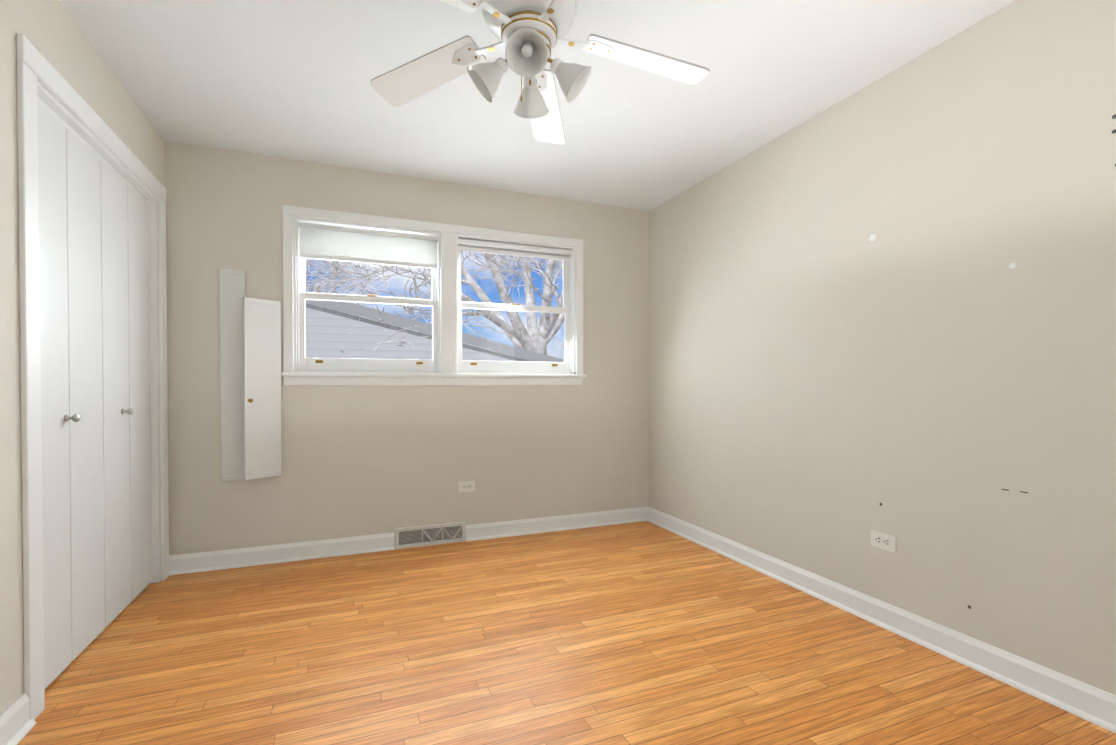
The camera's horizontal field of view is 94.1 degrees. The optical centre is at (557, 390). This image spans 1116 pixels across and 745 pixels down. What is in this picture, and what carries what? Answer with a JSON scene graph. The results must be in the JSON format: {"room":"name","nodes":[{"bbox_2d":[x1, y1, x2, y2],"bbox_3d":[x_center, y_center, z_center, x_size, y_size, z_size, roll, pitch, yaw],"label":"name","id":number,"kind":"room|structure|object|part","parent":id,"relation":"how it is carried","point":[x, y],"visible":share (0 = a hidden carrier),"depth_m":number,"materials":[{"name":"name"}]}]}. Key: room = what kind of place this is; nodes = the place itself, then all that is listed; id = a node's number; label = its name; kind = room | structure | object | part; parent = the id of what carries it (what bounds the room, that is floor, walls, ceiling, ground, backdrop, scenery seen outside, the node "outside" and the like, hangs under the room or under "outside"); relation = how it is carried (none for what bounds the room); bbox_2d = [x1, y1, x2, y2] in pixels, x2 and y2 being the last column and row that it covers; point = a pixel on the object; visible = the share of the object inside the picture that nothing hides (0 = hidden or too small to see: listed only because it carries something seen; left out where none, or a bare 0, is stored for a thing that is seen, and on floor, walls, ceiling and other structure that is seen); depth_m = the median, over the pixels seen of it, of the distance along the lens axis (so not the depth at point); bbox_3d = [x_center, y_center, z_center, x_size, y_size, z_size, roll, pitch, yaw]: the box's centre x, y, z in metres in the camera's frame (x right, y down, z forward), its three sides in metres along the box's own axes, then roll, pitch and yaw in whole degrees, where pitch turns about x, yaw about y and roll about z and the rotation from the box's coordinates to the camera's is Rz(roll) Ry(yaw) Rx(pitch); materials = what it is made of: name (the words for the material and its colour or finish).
{"room":"empty bedroom","nodes":[
{"label":"empty bedroom","id":0,"kind":"room"},
{"bbox_2d":[0,0,163,714],"bbox_3d":[-1.506,-0.161,0.987,0.150,2.450,4.154,0,1,-22],"label":"wall","id":1,"kind":"structure","parent":0,"point":[52,33],"depth_m":1.61,"materials":[{"name":"beige paint"}]},
{"bbox_2d":[0,693,35,744],"bbox_3d":[-1.191,1.018,0.461,0.030,0.104,2.555,0,1,-22],"label":"baseboard","id":2,"kind":"structure","parent":1,"relation":"attached to","point":[15,722],"depth_m":1.58,"materials":[{"name":"white wood"}]},
{"bbox_2d":[16,33,168,719],"bbox_3d":[-2.005,-0.035,2.243,0.169,2.170,1.383,0,1,-22],"label":"closet door","id":3,"kind":"structure","parent":1,"relation":"attached to","point":[93,349],"depth_m":2.08,"materials":[{"name":"white wood"}]},
{"bbox_3d":[-1.989,0.019,2.250,0.032,2.036,1.179,0,1,-22],"label":"bifold door","id":4,"kind":"part","parent":3,"relation":"part of","materials":[{"name":"white paint"}]},
{"bbox_3d":[-1.933,0.100,2.209,0.041,0.032,0.562,0,1,-22],"label":"door knob","id":5,"kind":"part","parent":3,"relation":"part of","materials":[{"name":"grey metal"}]},
{"bbox_3d":[-2.015,0.005,2.239,0.149,2.090,1.223,0,1,-22],"label":"jamb trim","id":6,"kind":"part","parent":3,"relation":"part of","materials":[{"name":"white wood"}]},
{"bbox_2d":[164,141,648,555],"bbox_3d":[-0.847,-0.191,3.577,3.321,2.450,0.150,0,1,-22],"label":"wall","id":7,"kind":"structure","parent":0,"point":[360,460],"depth_m":3.38,"materials":[{"name":"beige paint"}]},
{"bbox_2d":[220,268,280,480],"bbox_3d":[-1.795,-0.091,3.026,0.314,1.239,0.161,0,1,-22],"label":"upper cabinet","id":8,"kind":"object","parent":7,"relation":"attached to","point":[250,350],"visible":1,"depth_m":3.04,"materials":[{"name":"white paint"}]},
{"bbox_2d":[169,533,394,575],"bbox_3d":[-1.640,0.987,3.169,1.233,0.104,0.036,0,1,-22],"label":"baseboard","id":9,"kind":"structure","parent":7,"relation":"attached to","point":[270,554],"depth_m":3.15,"materials":[{"name":"white wood"}]},
{"bbox_2d":[395,521,464,548],"bbox_3d":[-0.853,0.969,3.493,0.460,0.132,0.026,0,1,-22],"label":"air vent","id":10,"kind":"object","parent":7,"relation":"in","point":[423,535],"visible":1,"depth_m":3.49,"materials":[{"name":"white metal"}]},
{"bbox_2d":[281,205,586,385],"bbox_3d":[-0.768,-0.583,3.599,2.025,1.091,0.240,0,1,-22],"label":"window","id":11,"kind":"structure","parent":7,"relation":"in","point":[436,248],"depth_m":3.49,"materials":[{"name":"white"}]},
{"bbox_3d":[-0.773,-0.613,3.605,1.777,0.812,0.039,0,1,-22],"label":"glass","id":12,"kind":"part","parent":11,"relation":"part of","materials":[{"name":"clear glass"}]},
{"bbox_2d":[458,481,474,491],"bbox_3d":[-0.630,0.662,3.590,0.116,0.072,0.008,0,1,-22],"label":"outlet","id":13,"kind":"object","parent":7,"relation":"attached to","point":[466,486],"visible":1,"depth_m":3.59,"materials":[{"name":"white plastic"}]},
{"bbox_2d":[465,507,647,540],"bbox_3d":[0.022,0.979,3.847,1.417,0.104,0.030,0,1,-22],"label":"baseboard","id":14,"kind":"structure","parent":7,"relation":"attached to","point":[483,531],"depth_m":3.82,"materials":[{"name":"white wood"}]},
{"bbox_2d":[59,0,1015,210],"bbox_3d":[0.004,-1.454,1.666,3.471,0.120,4.304,0,1,-22],"label":"ceiling","id":15,"kind":"structure","parent":0,"point":[289,79],"depth_m":2.35,"materials":[{"name":"white paint"}]},
{"bbox_2d":[370,0,709,143],"bbox_3d":[-0.069,-1.188,1.784,1.267,0.415,1.263,0,1,-22],"label":"ceiling fan","id":16,"kind":"object","parent":15,"relation":"hanging from","point":[530,34],"visible":1,"depth_m":1.85,"materials":[{"name":"white metal"}]},
{"bbox_3d":[-0.100,-1.073,1.799,0.413,0.129,0.413,0,1,-22],"label":"lamp shade","id":17,"kind":"part","parent":16,"relation":"part of","materials":[{"name":"white glass"}]},
{"bbox_3d":[-0.100,-1.248,1.797,0.340,0.295,0.340,0,1,-22],"label":"motor","id":18,"kind":"part","parent":16,"relation":"part of","materials":[{"name":"white metal"}]},
{"bbox_2d":[17,521,1115,744],"bbox_3d":[-0.274,1.117,1.583,4.071,0.120,4.304,0,1,-22],"label":"floor","id":19,"kind":"structure","parent":0,"point":[642,633],"depth_m":2.00,"materials":[{"name":"brown wood"}]},
{"bbox_2d":[648,0,1115,695],"bbox_3d":[1.542,-0.176,2.306,0.150,2.450,4.304,0,1,-22],"label":"wall","id":20,"kind":"structure","parent":0,"point":[930,372],"depth_m":2.14,"materials":[{"name":"beige paint"}]},
{"bbox_2d":[648,507,1115,732],"bbox_3d":[1.459,0.997,2.286,0.030,0.104,4.004,0,1,-22],"label":"baseboard","id":21,"kind":"structure","parent":20,"relation":"attached to","point":[1090,703],"depth_m":2.12,"materials":[{"name":"white wood"}]},
{"bbox_2d":[871,530,895,551],"bbox_3d":[1.453,0.672,2.325,0.008,0.072,0.116,0,1,-22],"label":"outlet","id":22,"kind":"object","parent":20,"relation":"attached to","point":[884,541],"visible":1,"depth_m":2.32,"materials":[{"name":"white plastic"}]},
{"bbox_2d":[869,114,1115,608],"bbox_3d":[1.584,-0.013,2.004,0.001,1.707,0.834,0,1,-22],"label":"wall holes","id":23,"kind":"object","parent":20,"relation":"attached to","point":[873,238],"depth_m":1.88,"materials":[{"name":"grey"}]},
{"label":"outside","id":24,"kind":"structure","parent":0,"visible":0},
{"bbox_3d":[-12.161,2.430,29.582,80.000,0.200,55.800,0,1,-22],"label":"snow","id":25,"kind":"object","parent":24,"visible":0},
{"bbox_2d":[306,260,416,314],"bbox_3d":[-10.217,-3.985,20.382,13.543,12.845,11.864,0,1,-22],"label":"tree","id":26,"kind":"object","parent":25,"relation":"on","point":[334,287],"depth_m":22.29,"materials":[{"name":"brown plant"}]},
{"bbox_2d":[305,291,563,361],"bbox_3d":[-7.827,0.248,10.906,13.800,4.600,9.720,0,1,-22],"label":"neighbor house","id":27,"kind":"structure","parent":25,"relation":"on","point":[334,336],"depth_m":7.98,"materials":[{"name":"grey"}]},
{"bbox_2d":[305,251,563,359],"bbox_3d":[-0.784,-3.836,11.582,11.051,12.746,10.109,0,1,-22],"label":"maple tree","id":28,"kind":"object","parent":25,"relation":"on","point":[546,323],"depth_m":11.31,"materials":[{"name":"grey plant"}]},
{"bbox_2d":[537,266,563,346],"bbox_3d":[4.080,-3.980,23.299,12.792,12.766,11.368,0,1,-22],"label":"tree","id":29,"kind":"object","parent":25,"relation":"on","point":[560,291],"depth_m":25.81,"materials":[{"name":"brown plant"}]}
]}

